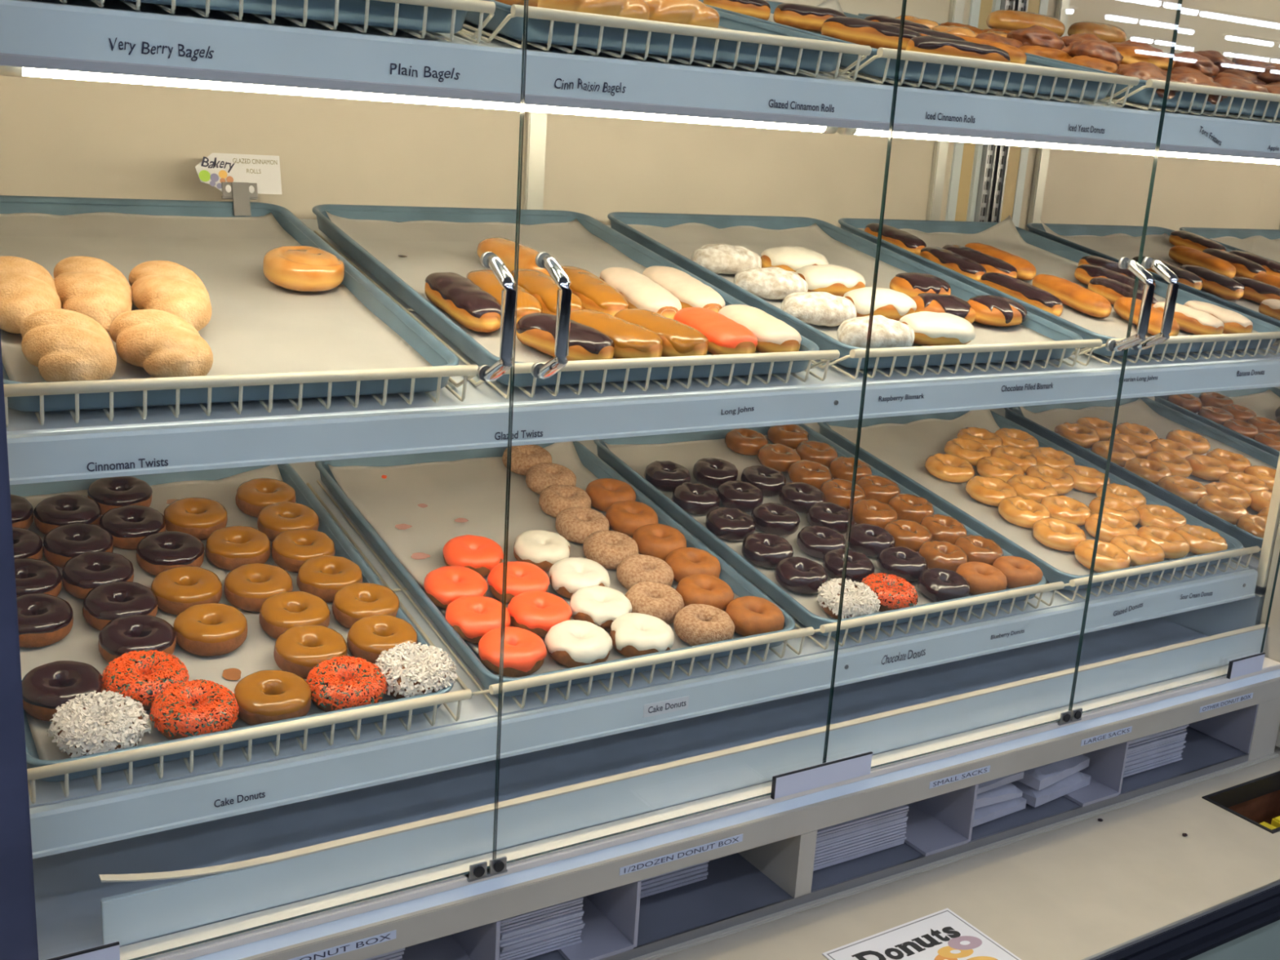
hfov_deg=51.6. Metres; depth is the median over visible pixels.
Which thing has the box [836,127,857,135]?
socket
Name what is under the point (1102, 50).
fritter
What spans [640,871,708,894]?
box
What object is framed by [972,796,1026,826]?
sack
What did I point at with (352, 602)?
donut
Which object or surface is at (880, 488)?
donut
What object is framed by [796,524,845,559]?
donut
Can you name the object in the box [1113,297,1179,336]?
long john
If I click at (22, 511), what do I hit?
donut
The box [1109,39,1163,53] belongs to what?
fritter
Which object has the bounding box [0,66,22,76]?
socket
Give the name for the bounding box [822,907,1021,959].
sign
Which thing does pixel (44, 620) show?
donut
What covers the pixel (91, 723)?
donut
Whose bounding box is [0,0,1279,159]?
display shelf
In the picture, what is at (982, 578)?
donut
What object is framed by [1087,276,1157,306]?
long john
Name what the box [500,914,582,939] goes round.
box
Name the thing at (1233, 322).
long john
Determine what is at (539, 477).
donut
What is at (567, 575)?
donut
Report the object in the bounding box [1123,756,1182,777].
box
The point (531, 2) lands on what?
roll
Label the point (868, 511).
donut
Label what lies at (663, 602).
donut
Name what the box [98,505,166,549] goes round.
donut
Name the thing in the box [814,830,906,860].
box
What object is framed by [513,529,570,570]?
donut
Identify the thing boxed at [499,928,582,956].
box
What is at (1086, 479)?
donut
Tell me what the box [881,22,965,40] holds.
long john
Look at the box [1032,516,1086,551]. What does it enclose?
donut
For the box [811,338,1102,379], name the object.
wire rack
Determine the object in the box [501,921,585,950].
box
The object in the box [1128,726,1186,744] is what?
box
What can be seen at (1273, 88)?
fritter
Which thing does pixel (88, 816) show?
display shelf
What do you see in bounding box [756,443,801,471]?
donut
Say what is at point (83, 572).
donut
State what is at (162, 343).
cinnamon twist
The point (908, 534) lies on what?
donut
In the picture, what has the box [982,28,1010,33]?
fritter
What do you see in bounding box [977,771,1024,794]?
sack
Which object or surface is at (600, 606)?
donut
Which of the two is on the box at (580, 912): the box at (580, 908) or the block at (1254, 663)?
the box at (580, 908)
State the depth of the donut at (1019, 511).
2.23 m
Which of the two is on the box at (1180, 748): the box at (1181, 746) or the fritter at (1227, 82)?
the box at (1181, 746)
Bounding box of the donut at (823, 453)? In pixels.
[795,440,838,467]
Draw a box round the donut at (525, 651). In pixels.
[478,626,546,677]
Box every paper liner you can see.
[0,212,432,382]
[19,464,396,760]
[325,211,759,362]
[327,441,743,677]
[604,435,1008,619]
[627,222,1055,346]
[768,0,844,35]
[827,408,1196,575]
[858,215,1257,337]
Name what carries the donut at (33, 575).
on the paper liner at (255, 654)
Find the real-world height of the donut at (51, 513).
0.044 m
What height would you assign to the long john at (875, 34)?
0.050 m
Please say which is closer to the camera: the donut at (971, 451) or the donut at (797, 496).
the donut at (797, 496)
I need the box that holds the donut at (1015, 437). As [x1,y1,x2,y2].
[994,427,1039,451]
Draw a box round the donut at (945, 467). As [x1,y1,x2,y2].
[924,453,974,483]
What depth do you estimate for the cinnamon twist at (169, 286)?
1.39 m
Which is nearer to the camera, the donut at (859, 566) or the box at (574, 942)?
the box at (574, 942)
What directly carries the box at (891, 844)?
on the box at (900, 843)
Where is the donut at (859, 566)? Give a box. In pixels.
[822,547,874,582]
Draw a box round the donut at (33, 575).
[13,558,62,596]
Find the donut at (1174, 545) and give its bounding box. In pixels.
[1137,525,1190,559]
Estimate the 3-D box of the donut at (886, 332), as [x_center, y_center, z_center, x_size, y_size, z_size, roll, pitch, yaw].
[0.315,-0.195,1.758,0.112,0.045,0.074,-5,17,-30]
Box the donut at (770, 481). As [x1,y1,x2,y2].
[740,466,786,496]
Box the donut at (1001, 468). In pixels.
[975,455,1024,482]
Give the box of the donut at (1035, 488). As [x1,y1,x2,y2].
[1006,474,1057,503]
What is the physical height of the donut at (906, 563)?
0.039 m
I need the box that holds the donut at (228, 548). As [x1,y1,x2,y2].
[204,525,271,570]
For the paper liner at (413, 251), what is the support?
in the sheet pan at (476, 352)
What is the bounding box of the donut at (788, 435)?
[766,424,808,449]
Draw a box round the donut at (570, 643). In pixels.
[544,620,612,667]
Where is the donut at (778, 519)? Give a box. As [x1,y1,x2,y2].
[751,502,799,536]
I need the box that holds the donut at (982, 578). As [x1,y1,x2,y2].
[955,561,1007,595]
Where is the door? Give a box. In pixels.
[128,0,1279,959]
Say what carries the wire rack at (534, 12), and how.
on the display shelf at (115, 37)
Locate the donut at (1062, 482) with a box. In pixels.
[1025,464,1074,494]
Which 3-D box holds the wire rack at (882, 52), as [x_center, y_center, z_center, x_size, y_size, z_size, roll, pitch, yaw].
[0.316,-0.625,1.935,0.471,0.117,0.646,-6,17,-32]
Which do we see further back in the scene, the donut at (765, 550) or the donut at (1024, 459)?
the donut at (1024, 459)
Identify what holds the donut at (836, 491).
on the paper liner at (685, 454)
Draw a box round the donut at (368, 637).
[346,614,417,663]
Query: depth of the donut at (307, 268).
1.58 m
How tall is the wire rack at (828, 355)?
0.121 m
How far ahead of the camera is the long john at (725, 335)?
1.61 m
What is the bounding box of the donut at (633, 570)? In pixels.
[616,554,674,590]
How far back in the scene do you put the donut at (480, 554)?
1.77 m
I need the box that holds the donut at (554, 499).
[538,484,591,518]
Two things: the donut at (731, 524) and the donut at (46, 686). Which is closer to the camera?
the donut at (46, 686)
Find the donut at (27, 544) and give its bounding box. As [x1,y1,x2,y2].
[12,526,43,559]
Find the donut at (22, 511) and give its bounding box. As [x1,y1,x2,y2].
[10,493,33,528]
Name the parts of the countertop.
panel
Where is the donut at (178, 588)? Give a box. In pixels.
[151,565,222,615]
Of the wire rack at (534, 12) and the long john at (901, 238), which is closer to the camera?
the wire rack at (534, 12)
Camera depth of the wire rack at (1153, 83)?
1.90 m
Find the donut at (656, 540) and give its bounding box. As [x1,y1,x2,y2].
[632,523,686,560]
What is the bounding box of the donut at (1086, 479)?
[1062,464,1111,493]
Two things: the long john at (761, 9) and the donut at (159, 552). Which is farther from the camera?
the long john at (761, 9)
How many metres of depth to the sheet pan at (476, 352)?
1.75 m
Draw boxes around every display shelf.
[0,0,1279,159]
[6,218,1279,484]
[28,422,1257,858]
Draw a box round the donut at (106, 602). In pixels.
[82,581,158,631]
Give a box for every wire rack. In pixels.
[3,364,478,426]
[26,688,471,803]
[59,0,495,44]
[306,480,814,711]
[313,230,839,399]
[458,4,871,80]
[707,546,1064,649]
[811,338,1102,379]
[831,47,1139,106]
[1053,546,1260,601]
[1072,331,1279,364]
[1101,79,1279,122]
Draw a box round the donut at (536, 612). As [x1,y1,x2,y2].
[506,591,572,637]
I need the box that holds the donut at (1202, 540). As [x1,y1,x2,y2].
[1173,524,1227,555]
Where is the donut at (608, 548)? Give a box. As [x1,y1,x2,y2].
[582,530,638,569]
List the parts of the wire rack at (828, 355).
rail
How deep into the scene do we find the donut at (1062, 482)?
2.40 m
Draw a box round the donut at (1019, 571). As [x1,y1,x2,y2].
[992,555,1043,588]
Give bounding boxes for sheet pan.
[0,195,459,412]
[9,463,453,782]
[121,0,467,33]
[312,204,818,386]
[315,440,795,696]
[464,0,843,71]
[593,423,1046,636]
[607,212,1083,368]
[698,0,1112,99]
[817,409,1243,591]
[838,217,1279,356]
[857,13,1279,118]
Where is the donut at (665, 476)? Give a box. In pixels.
[644,460,690,492]
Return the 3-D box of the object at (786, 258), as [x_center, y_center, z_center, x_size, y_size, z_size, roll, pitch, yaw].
[0.240,-0.338,2.052,0.112,0.045,0.075,-6,17,-32]
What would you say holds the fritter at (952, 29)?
on the paper liner
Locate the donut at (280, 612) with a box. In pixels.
[258,591,330,639]
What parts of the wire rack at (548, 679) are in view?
rail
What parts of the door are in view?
plate, pull handle, pull handle, pull handle, pull handle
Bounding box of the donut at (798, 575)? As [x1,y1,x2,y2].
[773,556,827,594]
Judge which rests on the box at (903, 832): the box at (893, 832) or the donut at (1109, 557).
the box at (893, 832)
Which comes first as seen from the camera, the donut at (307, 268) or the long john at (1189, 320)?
the donut at (307, 268)
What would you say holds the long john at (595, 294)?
on the paper liner at (413, 251)
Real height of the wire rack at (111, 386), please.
0.121 m
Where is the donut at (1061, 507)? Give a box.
[1040,494,1091,526]
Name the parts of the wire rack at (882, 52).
rail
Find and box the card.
[195,152,282,216]
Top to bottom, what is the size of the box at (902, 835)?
0.003 m
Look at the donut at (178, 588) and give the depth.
1.57 m
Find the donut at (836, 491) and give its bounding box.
[819,478,866,509]
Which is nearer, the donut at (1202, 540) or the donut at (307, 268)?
the donut at (307, 268)
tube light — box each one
[0,66,838,133]
[836,127,1279,164]
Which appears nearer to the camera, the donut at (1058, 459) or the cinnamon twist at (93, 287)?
the cinnamon twist at (93, 287)
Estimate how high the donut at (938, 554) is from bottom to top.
0.039 m
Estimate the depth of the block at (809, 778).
1.70 m
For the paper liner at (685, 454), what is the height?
0.126 m
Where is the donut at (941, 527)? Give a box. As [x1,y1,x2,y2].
[920,514,967,544]
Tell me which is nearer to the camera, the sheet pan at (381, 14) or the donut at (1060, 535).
the sheet pan at (381, 14)
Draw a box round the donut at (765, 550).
[741,533,793,568]
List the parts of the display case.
frame post, panel, wall post, wall post, corner trim, corner trim, door catch, panel, frame post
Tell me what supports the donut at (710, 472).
on the paper liner at (685, 454)
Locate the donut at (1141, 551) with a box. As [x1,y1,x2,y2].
[1109,534,1164,566]
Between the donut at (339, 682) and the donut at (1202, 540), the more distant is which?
the donut at (1202, 540)
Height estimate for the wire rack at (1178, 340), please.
0.121 m
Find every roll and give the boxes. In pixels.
[494,0,537,7]
[537,0,649,20]
[643,0,719,27]
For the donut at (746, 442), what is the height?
0.039 m
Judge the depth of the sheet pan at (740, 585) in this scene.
1.82 m
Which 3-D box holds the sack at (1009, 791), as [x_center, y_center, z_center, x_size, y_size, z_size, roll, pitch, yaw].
[0.473,0.446,1.999,0.130,0.019,0.160,-5,17,-29]
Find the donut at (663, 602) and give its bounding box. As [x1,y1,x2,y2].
[625,581,684,623]
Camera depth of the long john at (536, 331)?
1.50 m
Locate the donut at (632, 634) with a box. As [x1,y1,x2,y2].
[609,613,674,657]
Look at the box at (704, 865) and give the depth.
1.70 m
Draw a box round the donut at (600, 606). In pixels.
[569,585,631,631]
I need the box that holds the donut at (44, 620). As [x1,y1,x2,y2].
[16,593,73,648]
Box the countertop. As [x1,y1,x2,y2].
[629,746,1279,959]
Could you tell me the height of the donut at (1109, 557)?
0.040 m
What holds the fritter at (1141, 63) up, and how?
on the paper liner
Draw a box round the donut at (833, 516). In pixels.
[805,502,854,533]
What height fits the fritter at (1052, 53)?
0.041 m
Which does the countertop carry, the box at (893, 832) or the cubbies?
the cubbies
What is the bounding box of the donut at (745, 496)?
[716,480,763,512]
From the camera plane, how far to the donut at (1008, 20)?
2.43 m
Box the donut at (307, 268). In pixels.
[262,245,344,292]
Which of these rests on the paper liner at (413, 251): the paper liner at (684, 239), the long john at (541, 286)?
the long john at (541, 286)
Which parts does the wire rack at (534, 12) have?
rail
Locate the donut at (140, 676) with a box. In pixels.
[101,649,189,711]
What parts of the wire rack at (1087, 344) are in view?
rail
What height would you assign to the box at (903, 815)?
0.003 m
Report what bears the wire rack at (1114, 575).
on the display shelf at (88, 816)
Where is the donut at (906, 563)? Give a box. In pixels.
[875,546,928,582]
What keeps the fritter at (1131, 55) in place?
on the paper liner
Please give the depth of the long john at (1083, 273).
2.30 m
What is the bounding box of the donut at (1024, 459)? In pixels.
[991,444,1037,473]
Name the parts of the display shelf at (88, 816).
price rail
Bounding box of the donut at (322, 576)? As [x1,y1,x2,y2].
[296,555,362,602]
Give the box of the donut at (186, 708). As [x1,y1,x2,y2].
[149,679,239,739]
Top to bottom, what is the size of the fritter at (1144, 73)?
0.045 m
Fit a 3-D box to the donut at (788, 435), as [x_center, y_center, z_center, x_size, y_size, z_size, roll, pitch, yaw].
[0.269,-0.081,2.412,0.076,0.039,0.076,-1,15,-17]
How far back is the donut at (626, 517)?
1.95 m
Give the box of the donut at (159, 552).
[135,530,204,575]
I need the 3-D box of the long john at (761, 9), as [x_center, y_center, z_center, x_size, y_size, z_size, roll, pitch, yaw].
[0.146,-0.716,2.000,0.105,0.040,0.054,0,15,-13]
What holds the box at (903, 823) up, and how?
on the box at (904, 825)
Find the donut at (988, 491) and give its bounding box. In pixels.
[965,475,1017,506]
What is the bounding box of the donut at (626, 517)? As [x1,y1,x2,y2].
[605,500,657,537]
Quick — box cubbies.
[238,676,1279,959]
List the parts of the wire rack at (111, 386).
rail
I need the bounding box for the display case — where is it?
[0,0,1279,959]
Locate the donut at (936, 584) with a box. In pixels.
[917,568,970,602]
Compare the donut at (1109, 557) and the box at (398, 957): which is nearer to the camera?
the box at (398, 957)
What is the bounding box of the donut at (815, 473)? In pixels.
[787,459,832,488]
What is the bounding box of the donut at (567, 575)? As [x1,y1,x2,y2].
[548,557,609,599]
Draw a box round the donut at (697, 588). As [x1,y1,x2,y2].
[675,573,733,611]
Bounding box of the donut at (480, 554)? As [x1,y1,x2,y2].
[442,534,503,576]
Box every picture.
[199,169,233,188]
[933,935,997,959]
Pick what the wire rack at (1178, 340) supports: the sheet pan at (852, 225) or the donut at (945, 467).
the sheet pan at (852, 225)
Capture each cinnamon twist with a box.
[0,256,61,333]
[20,308,116,382]
[53,256,132,332]
[109,309,213,377]
[128,260,211,331]
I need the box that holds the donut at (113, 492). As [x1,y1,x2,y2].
[87,475,152,515]
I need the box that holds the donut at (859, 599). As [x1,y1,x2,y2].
[816,577,880,619]
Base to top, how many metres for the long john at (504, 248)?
0.053 m
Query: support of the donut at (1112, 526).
on the paper liner at (905, 447)
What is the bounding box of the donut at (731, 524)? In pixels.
[705,506,755,541]
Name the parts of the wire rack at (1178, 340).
rail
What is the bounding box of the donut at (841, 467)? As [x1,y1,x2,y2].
[828,456,871,483]
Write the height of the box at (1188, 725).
0.003 m
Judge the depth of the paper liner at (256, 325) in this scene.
1.57 m
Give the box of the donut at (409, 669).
[375,641,457,698]
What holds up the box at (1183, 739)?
on the box at (1180, 742)
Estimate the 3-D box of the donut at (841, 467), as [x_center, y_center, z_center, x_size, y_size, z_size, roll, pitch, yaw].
[0.365,-0.016,2.299,0.076,0.040,0.076,1,15,-9]
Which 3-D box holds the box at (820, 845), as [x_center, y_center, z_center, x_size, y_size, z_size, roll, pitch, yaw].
[0.226,0.451,1.905,0.188,0.003,0.258,-6,17,-32]
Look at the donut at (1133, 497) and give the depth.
2.38 m
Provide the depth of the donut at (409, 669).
1.48 m
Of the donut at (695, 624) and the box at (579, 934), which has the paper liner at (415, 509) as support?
the donut at (695, 624)
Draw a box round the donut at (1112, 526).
[1084,512,1138,542]
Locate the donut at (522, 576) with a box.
[487,560,549,603]
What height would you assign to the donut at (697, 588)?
0.042 m
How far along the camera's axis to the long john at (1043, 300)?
2.08 m
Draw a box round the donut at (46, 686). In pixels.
[22,660,103,721]
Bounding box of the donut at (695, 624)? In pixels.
[673,604,734,645]
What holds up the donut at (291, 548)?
on the paper liner at (255, 654)
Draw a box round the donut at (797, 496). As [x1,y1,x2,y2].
[778,481,825,513]
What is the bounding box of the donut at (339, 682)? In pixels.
[306,655,387,711]
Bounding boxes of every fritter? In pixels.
[895,14,938,29]
[932,25,977,37]
[939,22,983,34]
[974,32,1023,48]
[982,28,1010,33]
[986,31,1007,37]
[1006,25,1065,49]
[1018,44,1072,61]
[1061,33,1107,46]
[1061,40,1123,66]
[1062,55,1117,73]
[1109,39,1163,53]
[1114,66,1179,99]
[1115,45,1175,71]
[1117,61,1173,75]
[1167,51,1219,77]
[1170,72,1227,104]
[1171,66,1213,80]
[1212,72,1253,83]
[1213,76,1269,93]
[1257,83,1279,93]
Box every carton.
[1259,821,1275,829]
[1271,816,1279,827]
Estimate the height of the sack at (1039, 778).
0.025 m
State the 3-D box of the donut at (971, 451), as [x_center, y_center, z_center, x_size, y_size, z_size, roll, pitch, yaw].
[0.616,-0.053,2.485,0.087,0.041,0.088,-7,18,-36]
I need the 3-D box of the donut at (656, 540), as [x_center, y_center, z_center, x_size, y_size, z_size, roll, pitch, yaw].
[0.028,0.090,1.917,0.078,0.042,0.079,12,17,30]
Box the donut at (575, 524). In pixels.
[555,506,608,544]
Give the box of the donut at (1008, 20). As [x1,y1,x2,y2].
[986,9,1065,36]
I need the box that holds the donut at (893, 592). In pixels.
[861,573,918,612]
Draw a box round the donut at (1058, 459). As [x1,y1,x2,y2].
[1029,446,1075,470]
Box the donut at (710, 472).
[692,457,737,488]
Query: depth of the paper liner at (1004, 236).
2.48 m
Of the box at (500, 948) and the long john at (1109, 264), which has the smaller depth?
the box at (500, 948)
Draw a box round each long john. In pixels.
[424,271,501,332]
[466,270,542,322]
[476,237,549,275]
[510,268,583,315]
[515,312,614,360]
[549,266,628,315]
[570,308,662,359]
[599,266,681,319]
[613,308,709,356]
[642,266,724,312]
[673,306,757,355]
[702,0,770,20]
[718,304,801,352]
[773,3,846,31]
[821,16,920,49]
[864,15,929,29]
[864,222,926,255]
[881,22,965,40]
[905,35,1010,62]
[919,246,986,281]
[942,244,1017,278]
[950,33,1026,64]
[964,242,1035,279]
[979,272,1062,316]
[1031,274,1111,317]
[1074,264,1144,291]
[1077,255,1155,289]
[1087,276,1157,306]
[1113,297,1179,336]
[1152,301,1224,334]
[1183,300,1253,333]
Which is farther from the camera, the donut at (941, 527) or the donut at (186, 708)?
the donut at (941, 527)
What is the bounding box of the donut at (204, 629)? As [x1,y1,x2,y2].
[173,602,247,656]
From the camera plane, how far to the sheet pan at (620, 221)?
1.99 m
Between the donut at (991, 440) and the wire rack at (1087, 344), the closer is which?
the wire rack at (1087, 344)
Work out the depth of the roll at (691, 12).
1.53 m
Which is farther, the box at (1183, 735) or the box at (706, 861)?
the box at (1183, 735)
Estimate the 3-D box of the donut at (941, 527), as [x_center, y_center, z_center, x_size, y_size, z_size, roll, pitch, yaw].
[0.486,0.080,2.122,0.076,0.039,0.076,-1,15,-18]
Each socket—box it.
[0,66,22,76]
[820,126,838,133]
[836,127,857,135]
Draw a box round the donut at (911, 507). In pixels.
[887,493,933,523]
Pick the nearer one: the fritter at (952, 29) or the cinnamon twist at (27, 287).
the cinnamon twist at (27, 287)
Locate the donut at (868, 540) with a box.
[845,523,895,557]
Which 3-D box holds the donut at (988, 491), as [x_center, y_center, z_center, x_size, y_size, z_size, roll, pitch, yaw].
[0.615,0.019,2.317,0.089,0.040,0.087,-10,20,-43]
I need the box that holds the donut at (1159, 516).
[1136,504,1186,530]
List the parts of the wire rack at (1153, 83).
rail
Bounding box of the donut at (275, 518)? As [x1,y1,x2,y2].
[257,502,319,542]
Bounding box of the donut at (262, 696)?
[233,670,311,725]
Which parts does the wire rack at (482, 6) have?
rail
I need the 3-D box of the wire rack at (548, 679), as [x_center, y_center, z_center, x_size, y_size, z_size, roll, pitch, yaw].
[-0.136,0.117,1.867,0.471,0.115,0.646,-6,17,-32]
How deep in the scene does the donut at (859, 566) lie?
1.92 m
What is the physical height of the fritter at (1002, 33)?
0.044 m
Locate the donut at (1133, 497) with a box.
[1095,482,1146,508]
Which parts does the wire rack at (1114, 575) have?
rail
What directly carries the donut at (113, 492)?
on the paper liner at (255, 654)
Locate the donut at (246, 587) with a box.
[223,563,293,612]
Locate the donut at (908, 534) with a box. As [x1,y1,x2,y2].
[884,519,932,551]
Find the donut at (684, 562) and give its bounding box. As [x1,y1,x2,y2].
[664,547,720,582]
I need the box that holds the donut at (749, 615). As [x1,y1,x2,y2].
[725,595,784,636]
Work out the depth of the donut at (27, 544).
1.61 m
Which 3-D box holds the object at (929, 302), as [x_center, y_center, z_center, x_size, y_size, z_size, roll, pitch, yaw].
[0.443,-0.250,1.938,0.097,0.042,0.082,0,15,-14]
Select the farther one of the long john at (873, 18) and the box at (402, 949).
the long john at (873, 18)
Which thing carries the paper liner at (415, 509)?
in the sheet pan at (740, 585)
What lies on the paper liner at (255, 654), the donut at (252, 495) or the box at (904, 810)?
the donut at (252, 495)
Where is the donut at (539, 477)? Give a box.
[525,462,576,494]
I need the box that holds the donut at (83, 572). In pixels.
[62,551,133,599]
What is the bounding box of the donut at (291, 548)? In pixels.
[271,528,334,573]
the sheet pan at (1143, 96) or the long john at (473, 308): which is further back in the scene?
the sheet pan at (1143, 96)
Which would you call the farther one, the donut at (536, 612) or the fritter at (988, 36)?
the fritter at (988, 36)
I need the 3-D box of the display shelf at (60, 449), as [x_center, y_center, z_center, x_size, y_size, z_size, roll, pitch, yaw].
[0.066,-0.254,1.949,1.943,0.180,0.751,-6,17,-32]
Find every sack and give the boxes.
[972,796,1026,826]
[974,782,1022,808]
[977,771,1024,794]
[1011,771,1090,807]
[1017,754,1089,791]
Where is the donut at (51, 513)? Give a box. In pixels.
[33,494,102,534]
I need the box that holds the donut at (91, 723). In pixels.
[47,689,151,757]
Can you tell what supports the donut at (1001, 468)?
on the paper liner at (905, 447)
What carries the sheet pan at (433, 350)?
on the wire rack at (111, 386)
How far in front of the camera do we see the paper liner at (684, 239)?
2.20 m
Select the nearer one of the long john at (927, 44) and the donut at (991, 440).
the long john at (927, 44)
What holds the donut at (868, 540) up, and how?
on the paper liner at (685, 454)
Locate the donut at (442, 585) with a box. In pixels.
[423,565,487,609]
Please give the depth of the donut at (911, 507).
2.16 m
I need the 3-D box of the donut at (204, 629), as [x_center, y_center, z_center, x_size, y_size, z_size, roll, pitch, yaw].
[-0.494,0.172,1.523,0.081,0.044,0.082,3,15,-3]
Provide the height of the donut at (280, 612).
0.044 m
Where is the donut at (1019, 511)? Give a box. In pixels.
[997,495,1050,528]
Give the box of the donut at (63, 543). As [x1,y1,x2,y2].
[43,522,113,568]
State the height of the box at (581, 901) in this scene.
0.003 m
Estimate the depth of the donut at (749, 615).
1.73 m
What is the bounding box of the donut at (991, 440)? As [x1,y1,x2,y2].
[956,426,1003,452]
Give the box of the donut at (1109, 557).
[1074,539,1130,573]
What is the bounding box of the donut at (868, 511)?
[852,498,897,528]
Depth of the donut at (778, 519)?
2.04 m
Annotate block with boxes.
[44,941,119,959]
[770,751,872,799]
[1226,652,1265,679]
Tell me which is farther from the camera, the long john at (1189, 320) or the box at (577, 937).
the long john at (1189, 320)
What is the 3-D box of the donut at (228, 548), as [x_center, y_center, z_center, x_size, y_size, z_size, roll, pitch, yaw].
[-0.518,0.088,1.707,0.081,0.044,0.081,2,15,-6]
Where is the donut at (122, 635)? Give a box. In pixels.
[97,613,176,662]
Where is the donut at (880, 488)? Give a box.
[856,474,900,503]
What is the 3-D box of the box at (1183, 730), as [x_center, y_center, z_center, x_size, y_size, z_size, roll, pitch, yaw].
[0.747,0.386,2.223,0.189,0.003,0.258,-6,17,-32]
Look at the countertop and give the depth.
1.82 m
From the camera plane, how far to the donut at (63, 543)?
1.63 m
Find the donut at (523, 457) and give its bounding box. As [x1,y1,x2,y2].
[502,444,551,475]
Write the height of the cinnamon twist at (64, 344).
0.064 m
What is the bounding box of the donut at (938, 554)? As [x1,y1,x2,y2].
[918,540,968,572]
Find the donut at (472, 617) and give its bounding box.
[444,595,511,643]
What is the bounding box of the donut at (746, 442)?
[724,427,768,455]
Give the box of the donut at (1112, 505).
[1088,496,1140,525]
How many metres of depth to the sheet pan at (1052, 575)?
2.31 m
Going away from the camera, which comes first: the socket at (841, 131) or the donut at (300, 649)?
the donut at (300, 649)
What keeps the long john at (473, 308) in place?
on the paper liner at (413, 251)
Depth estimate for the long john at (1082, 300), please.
2.14 m
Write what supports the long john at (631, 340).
on the paper liner at (413, 251)
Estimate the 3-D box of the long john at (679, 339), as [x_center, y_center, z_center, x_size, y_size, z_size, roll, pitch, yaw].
[0.023,-0.176,1.601,0.130,0.053,0.066,14,18,34]
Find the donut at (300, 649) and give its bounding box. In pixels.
[273,625,347,679]
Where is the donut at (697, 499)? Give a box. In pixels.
[671,481,719,515]
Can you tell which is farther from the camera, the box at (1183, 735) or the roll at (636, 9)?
the box at (1183, 735)
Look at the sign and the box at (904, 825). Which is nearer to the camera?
the sign
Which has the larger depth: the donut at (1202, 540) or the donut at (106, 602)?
the donut at (1202, 540)
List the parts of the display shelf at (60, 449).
price rail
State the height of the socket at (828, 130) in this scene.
0.025 m
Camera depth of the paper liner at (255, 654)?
1.53 m
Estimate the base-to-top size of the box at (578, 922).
0.003 m
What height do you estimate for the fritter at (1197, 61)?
0.044 m
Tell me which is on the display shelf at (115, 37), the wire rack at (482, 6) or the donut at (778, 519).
the wire rack at (482, 6)
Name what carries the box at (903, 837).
on the box at (891, 844)
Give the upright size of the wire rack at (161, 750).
0.115 m
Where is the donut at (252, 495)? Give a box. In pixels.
[235,477,295,517]
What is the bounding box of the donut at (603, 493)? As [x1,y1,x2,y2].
[585,478,635,512]
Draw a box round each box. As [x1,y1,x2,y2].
[363,947,404,959]
[371,951,404,959]
[384,954,401,959]
[499,915,582,942]
[499,919,582,946]
[499,926,583,952]
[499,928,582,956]
[499,933,581,959]
[500,897,582,923]
[500,900,582,926]
[500,902,582,929]
[500,906,582,933]
[500,909,584,937]
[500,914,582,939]
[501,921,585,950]
[501,935,580,959]
[511,938,582,959]
[640,861,709,881]
[640,866,707,889]
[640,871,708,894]
[640,875,706,898]
[641,862,708,885]
[813,833,905,863]
[813,835,906,866]
[813,839,904,869]
[813,841,904,871]
[814,824,906,853]
[814,827,906,857]
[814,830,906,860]
[815,815,907,845]
[815,818,907,848]
[815,821,906,850]
[816,811,907,839]
[816,813,906,841]
[817,804,908,834]
[817,808,908,837]
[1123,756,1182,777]
[1124,745,1185,765]
[1124,748,1182,766]
[1124,749,1182,768]
[1124,752,1181,771]
[1124,754,1181,773]
[1125,743,1183,761]
[1126,737,1185,756]
[1126,740,1186,759]
[1127,731,1186,751]
[1127,734,1186,752]
[1127,735,1186,754]
[1128,724,1189,742]
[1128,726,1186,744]
[1128,728,1186,747]
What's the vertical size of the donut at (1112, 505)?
0.039 m
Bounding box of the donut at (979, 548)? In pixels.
[955,534,1004,565]
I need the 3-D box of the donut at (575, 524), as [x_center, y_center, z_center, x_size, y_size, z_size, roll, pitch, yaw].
[-0.084,0.066,1.930,0.078,0.042,0.079,-9,19,-39]
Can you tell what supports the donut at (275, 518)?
on the paper liner at (255, 654)
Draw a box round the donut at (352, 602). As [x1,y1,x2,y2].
[332,582,399,628]
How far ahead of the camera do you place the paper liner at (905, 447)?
2.44 m
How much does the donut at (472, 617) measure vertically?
0.043 m
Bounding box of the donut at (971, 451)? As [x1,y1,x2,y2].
[943,437,991,466]
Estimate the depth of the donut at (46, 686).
1.35 m
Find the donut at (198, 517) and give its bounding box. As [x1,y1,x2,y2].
[163,497,227,540]
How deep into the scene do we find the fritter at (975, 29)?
2.30 m
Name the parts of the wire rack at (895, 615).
rail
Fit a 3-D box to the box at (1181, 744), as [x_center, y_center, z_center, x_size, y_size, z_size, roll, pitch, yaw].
[0.745,0.410,2.229,0.189,0.003,0.258,-6,17,-32]
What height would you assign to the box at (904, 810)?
0.003 m

